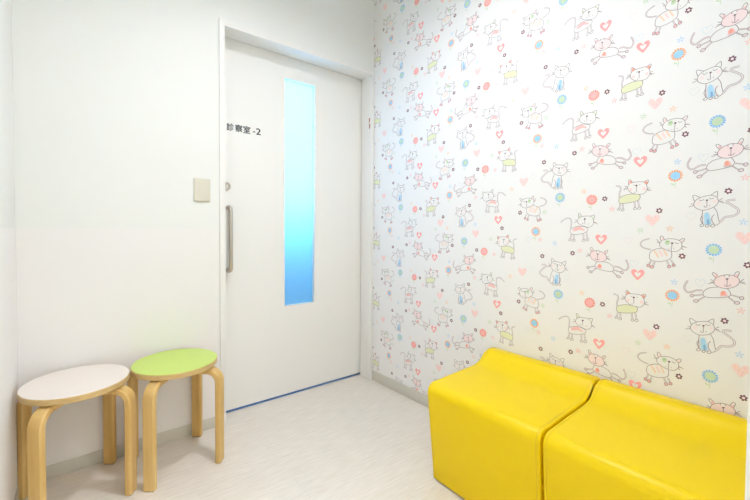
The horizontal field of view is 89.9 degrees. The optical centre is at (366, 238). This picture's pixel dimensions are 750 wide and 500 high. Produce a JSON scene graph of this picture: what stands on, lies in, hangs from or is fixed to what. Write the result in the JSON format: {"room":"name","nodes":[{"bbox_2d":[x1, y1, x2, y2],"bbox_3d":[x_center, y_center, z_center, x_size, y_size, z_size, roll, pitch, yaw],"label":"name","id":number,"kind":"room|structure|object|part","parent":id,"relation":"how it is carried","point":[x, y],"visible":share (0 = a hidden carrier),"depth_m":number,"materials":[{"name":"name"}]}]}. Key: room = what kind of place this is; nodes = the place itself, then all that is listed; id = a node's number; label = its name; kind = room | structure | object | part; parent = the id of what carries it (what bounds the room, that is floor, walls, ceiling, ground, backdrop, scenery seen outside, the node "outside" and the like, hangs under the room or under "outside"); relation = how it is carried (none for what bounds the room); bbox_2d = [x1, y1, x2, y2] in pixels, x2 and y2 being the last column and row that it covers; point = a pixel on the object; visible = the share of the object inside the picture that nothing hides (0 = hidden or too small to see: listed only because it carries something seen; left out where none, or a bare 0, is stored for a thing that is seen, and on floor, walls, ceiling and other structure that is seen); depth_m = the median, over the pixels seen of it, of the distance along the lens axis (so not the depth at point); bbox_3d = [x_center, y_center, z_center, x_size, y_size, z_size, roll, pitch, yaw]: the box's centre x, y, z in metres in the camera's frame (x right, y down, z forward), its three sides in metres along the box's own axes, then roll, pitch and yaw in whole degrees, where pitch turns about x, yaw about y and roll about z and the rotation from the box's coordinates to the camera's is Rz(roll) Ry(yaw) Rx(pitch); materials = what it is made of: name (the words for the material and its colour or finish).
{"room":"clinic waiting room","nodes":[
{"label":"clinic waiting room","id":0,"kind":"room"},
{"bbox_2d":[0,0,14,227],"bbox_3d":[-0.789,-0.274,0.618,0.120,2.600,2.090,-1,2,-38],"label":"wall","id":1,"kind":"structure","parent":0,"point":[7,170],"depth_m":1.31,"materials":[{"name":"white paint"}]},
{"bbox_2d":[0,228,18,499],"bbox_3d":[-0.791,0.473,0.732,0.002,0.986,1.938,-1,2,-38],"label":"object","id":2,"kind":"structure","parent":1,"relation":"attached to","point":[9,380],"depth_m":1.27,"materials":[{"name":"white"}]},
{"bbox_2d":[15,486,18,499],"bbox_3d":[-0.793,0.995,0.744,0.004,0.058,1.936,-1,2,-38],"label":"baseboard","id":3,"kind":"structure","parent":1,"relation":"attached to","point":[17,490],"depth_m":1.41,"materials":[{"name":"grey"}]},
{"bbox_2d":[12,0,373,323],"bbox_3d":[-0.705,-0.309,2.078,2.056,2.600,0.104,-1,2,-38],"label":"wall","id":4,"kind":"structure","parent":0,"point":[116,102],"depth_m":1.71,"materials":[{"name":"white paint"}]},
{"bbox_2d":[16,228,219,465],"bbox_3d":[-1.083,0.447,1.735,0.779,0.986,0.002,-1,2,-38],"label":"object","id":5,"kind":"structure","parent":4,"relation":"attached to","point":[86,296],"depth_m":1.68,"materials":[{"name":"white paint"}]},
{"bbox_2d":[46,417,214,479],"bbox_3d":[-1.085,0.968,1.747,0.783,0.058,0.004,-1,2,-38],"label":"baseboard","id":6,"kind":"structure","parent":4,"relation":"attached to","point":[90,459],"depth_m":1.67,"materials":[{"name":"grey plastic"}]},
{"bbox_2d":[194,178,209,201],"bbox_3d":[-0.837,-0.245,1.905,0.078,0.116,0.008,-1,2,-38],"label":"wall plate","id":7,"kind":"object","parent":4,"relation":"attached to","point":[201,186],"visible":1,"depth_m":1.90,"materials":[{"name":"beige plastic"}]},
{"bbox_2d":[225,37,361,410],"bbox_3d":[-0.458,-0.086,2.345,1.097,2.116,0.091,-1,2,-38],"label":"door","id":8,"kind":"structure","parent":4,"relation":"in","point":[293,127],"depth_m":2.35,"materials":[{"name":"white painted wood"},{"name":"frosted glass"},{"name":"metal"}]},
{"bbox_3d":[-0.762,0.004,2.086,0.023,0.373,0.055,-1,2,-38],"label":"handle","id":9,"kind":"part","parent":8,"relation":"part of","materials":[{"name":"silver metal"}]},
{"bbox_2d":[219,18,374,424],"bbox_3d":[-0.396,-0.078,2.322,1.033,2.130,0.116,-1,2,-38],"label":"trim","id":10,"kind":"structure","parent":4,"relation":"attached to","point":[228,29],"depth_m":2.46,"materials":[{"name":"white"}]},
{"bbox_2d":[23,372,465,499],"bbox_3d":[-0.510,1.061,1.315,2.720,0.100,5.200,-1,2,-38],"label":"floor","id":11,"kind":"structure","parent":0,"point":[356,437],"depth_m":1.71,"materials":[{"name":"tile"}]},
{"bbox_2d":[17,364,136,499],"bbox_3d":[-1.130,0.777,1.468,0.345,0.454,0.345,2,2,41],"label":"stool","id":12,"kind":"object","parent":11,"relation":"on","point":[51,391],"visible":1,"depth_m":1.44,"materials":[{"name":"brown wood"}]},
{"bbox_3d":[-1.263,0.789,1.460,0.156,0.422,0.047,0,1,-4],"label":"leg","id":13,"kind":"part","parent":12,"relation":"part of","materials":[{"name":"brown wood"}]},
{"bbox_3d":[-1.122,0.793,1.336,0.047,0.422,0.156,0,1,-4],"label":"leg","id":14,"kind":"part","parent":12,"relation":"part of","materials":[{"name":"brown wood"}]},
{"bbox_3d":[-1.129,0.552,1.462,0.342,0.003,0.342,0,1,-4],"label":"seat","id":15,"kind":"part","parent":12,"relation":"part of","materials":[{"name":"beige laminate"}]},
{"bbox_3d":[-1.129,0.564,1.463,0.345,0.022,0.345,0,1,-4],"label":"seat","id":16,"kind":"part","parent":12,"relation":"part of","materials":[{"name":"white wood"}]},
{"bbox_3d":[-1.138,0.786,1.601,0.047,0.422,0.156,0,1,-4],"label":"leg","id":17,"kind":"part","parent":12,"relation":"part of","materials":[{"name":"brown wood"}]},
{"bbox_3d":[-0.998,0.790,1.476,0.156,0.422,0.047,0,1,-4],"label":"leg","id":18,"kind":"part","parent":12,"relation":"part of","materials":[{"name":"brown wood"}]},
{"bbox_2d":[127,348,223,491],"bbox_3d":[-0.859,0.773,1.690,0.345,0.454,0.345,2,2,42],"label":"stool","id":19,"kind":"object","parent":11,"relation":"on","point":[159,368],"visible":0.97,"depth_m":1.66,"materials":[{"name":"brown wood"}]},
{"bbox_3d":[-0.992,0.785,1.693,0.156,0.422,0.047,0,1,1],"label":"leg","id":20,"kind":"part","parent":19,"relation":"part of","materials":[{"name":"brown wood"}]},
{"bbox_3d":[-0.862,0.789,1.557,0.047,0.422,0.156,0,1,1],"label":"leg","id":21,"kind":"part","parent":19,"relation":"part of","materials":[{"name":"brown wood"}]},
{"bbox_3d":[-0.858,0.560,1.685,0.345,0.022,0.345,0,1,1],"label":"seat","id":22,"kind":"part","parent":19,"relation":"part of","materials":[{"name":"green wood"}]},
{"bbox_3d":[-0.858,0.548,1.684,0.342,0.003,0.342,0,1,1],"label":"seat","id":23,"kind":"part","parent":19,"relation":"part of","materials":[{"name":"green laminate"}]},
{"bbox_3d":[-0.857,0.783,1.823,0.047,0.422,0.156,0,1,1],"label":"leg","id":24,"kind":"part","parent":19,"relation":"part of","materials":[{"name":"brown wood"}]},
{"bbox_3d":[-0.727,0.787,1.687,0.156,0.422,0.047,0,1,1],"label":"leg","id":25,"kind":"part","parent":19,"relation":"part of","materials":[{"name":"brown wood"}]},
{"bbox_2d":[428,347,599,499],"bbox_3d":[0.585,0.776,1.526,0.486,0.474,0.481,-1,2,-38],"label":"bench","id":26,"kind":"object","parent":11,"relation":"on","point":[490,419],"visible":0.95,"depth_m":1.42,"materials":[{"name":"yellow plastic"}]},
{"bbox_2d":[543,379,746,499],"bbox_3d":[0.888,0.787,1.141,0.486,0.474,0.486,-1,2,-38],"label":"bench","id":27,"kind":"object","parent":11,"relation":"on","point":[626,442],"visible":1,"depth_m":1.11,"materials":[{"name":"yellow plastic"}]},
{"bbox_2d":[373,0,749,418],"bbox_3d":[0.734,-0.293,1.813,0.122,2.600,2.090,-1,2,-38],"label":"wall","id":28,"kind":"structure","parent":0,"point":[564,183],"depth_m":1.58,"materials":[{"name":"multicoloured paper"}]},
{"bbox_2d":[372,370,428,407],"bbox_3d":[0.634,0.972,1.860,0.006,0.066,1.930,-1,2,-38],"label":"baseboard","id":29,"kind":"structure","parent":28,"relation":"attached to","point":[419,397],"depth_m":2.38,"materials":[{"name":"grey"}]},
{"bbox_3d":[0.565,-0.262,0.461,1.816,2.600,0.130,-1,2,-38],"label":"wall","id":30,"kind":"structure","parent":0,"visible":0},
{"bbox_2d":[745,347,749,499],"bbox_3d":[0.288,-0.008,0.248,1.111,2.100,0.157,-1,2,-38],"label":"trim","id":31,"kind":"structure","parent":30,"relation":"attached to","point":[747,476],"depth_m":0.64,"materials":[{"name":"white"}]}
]}

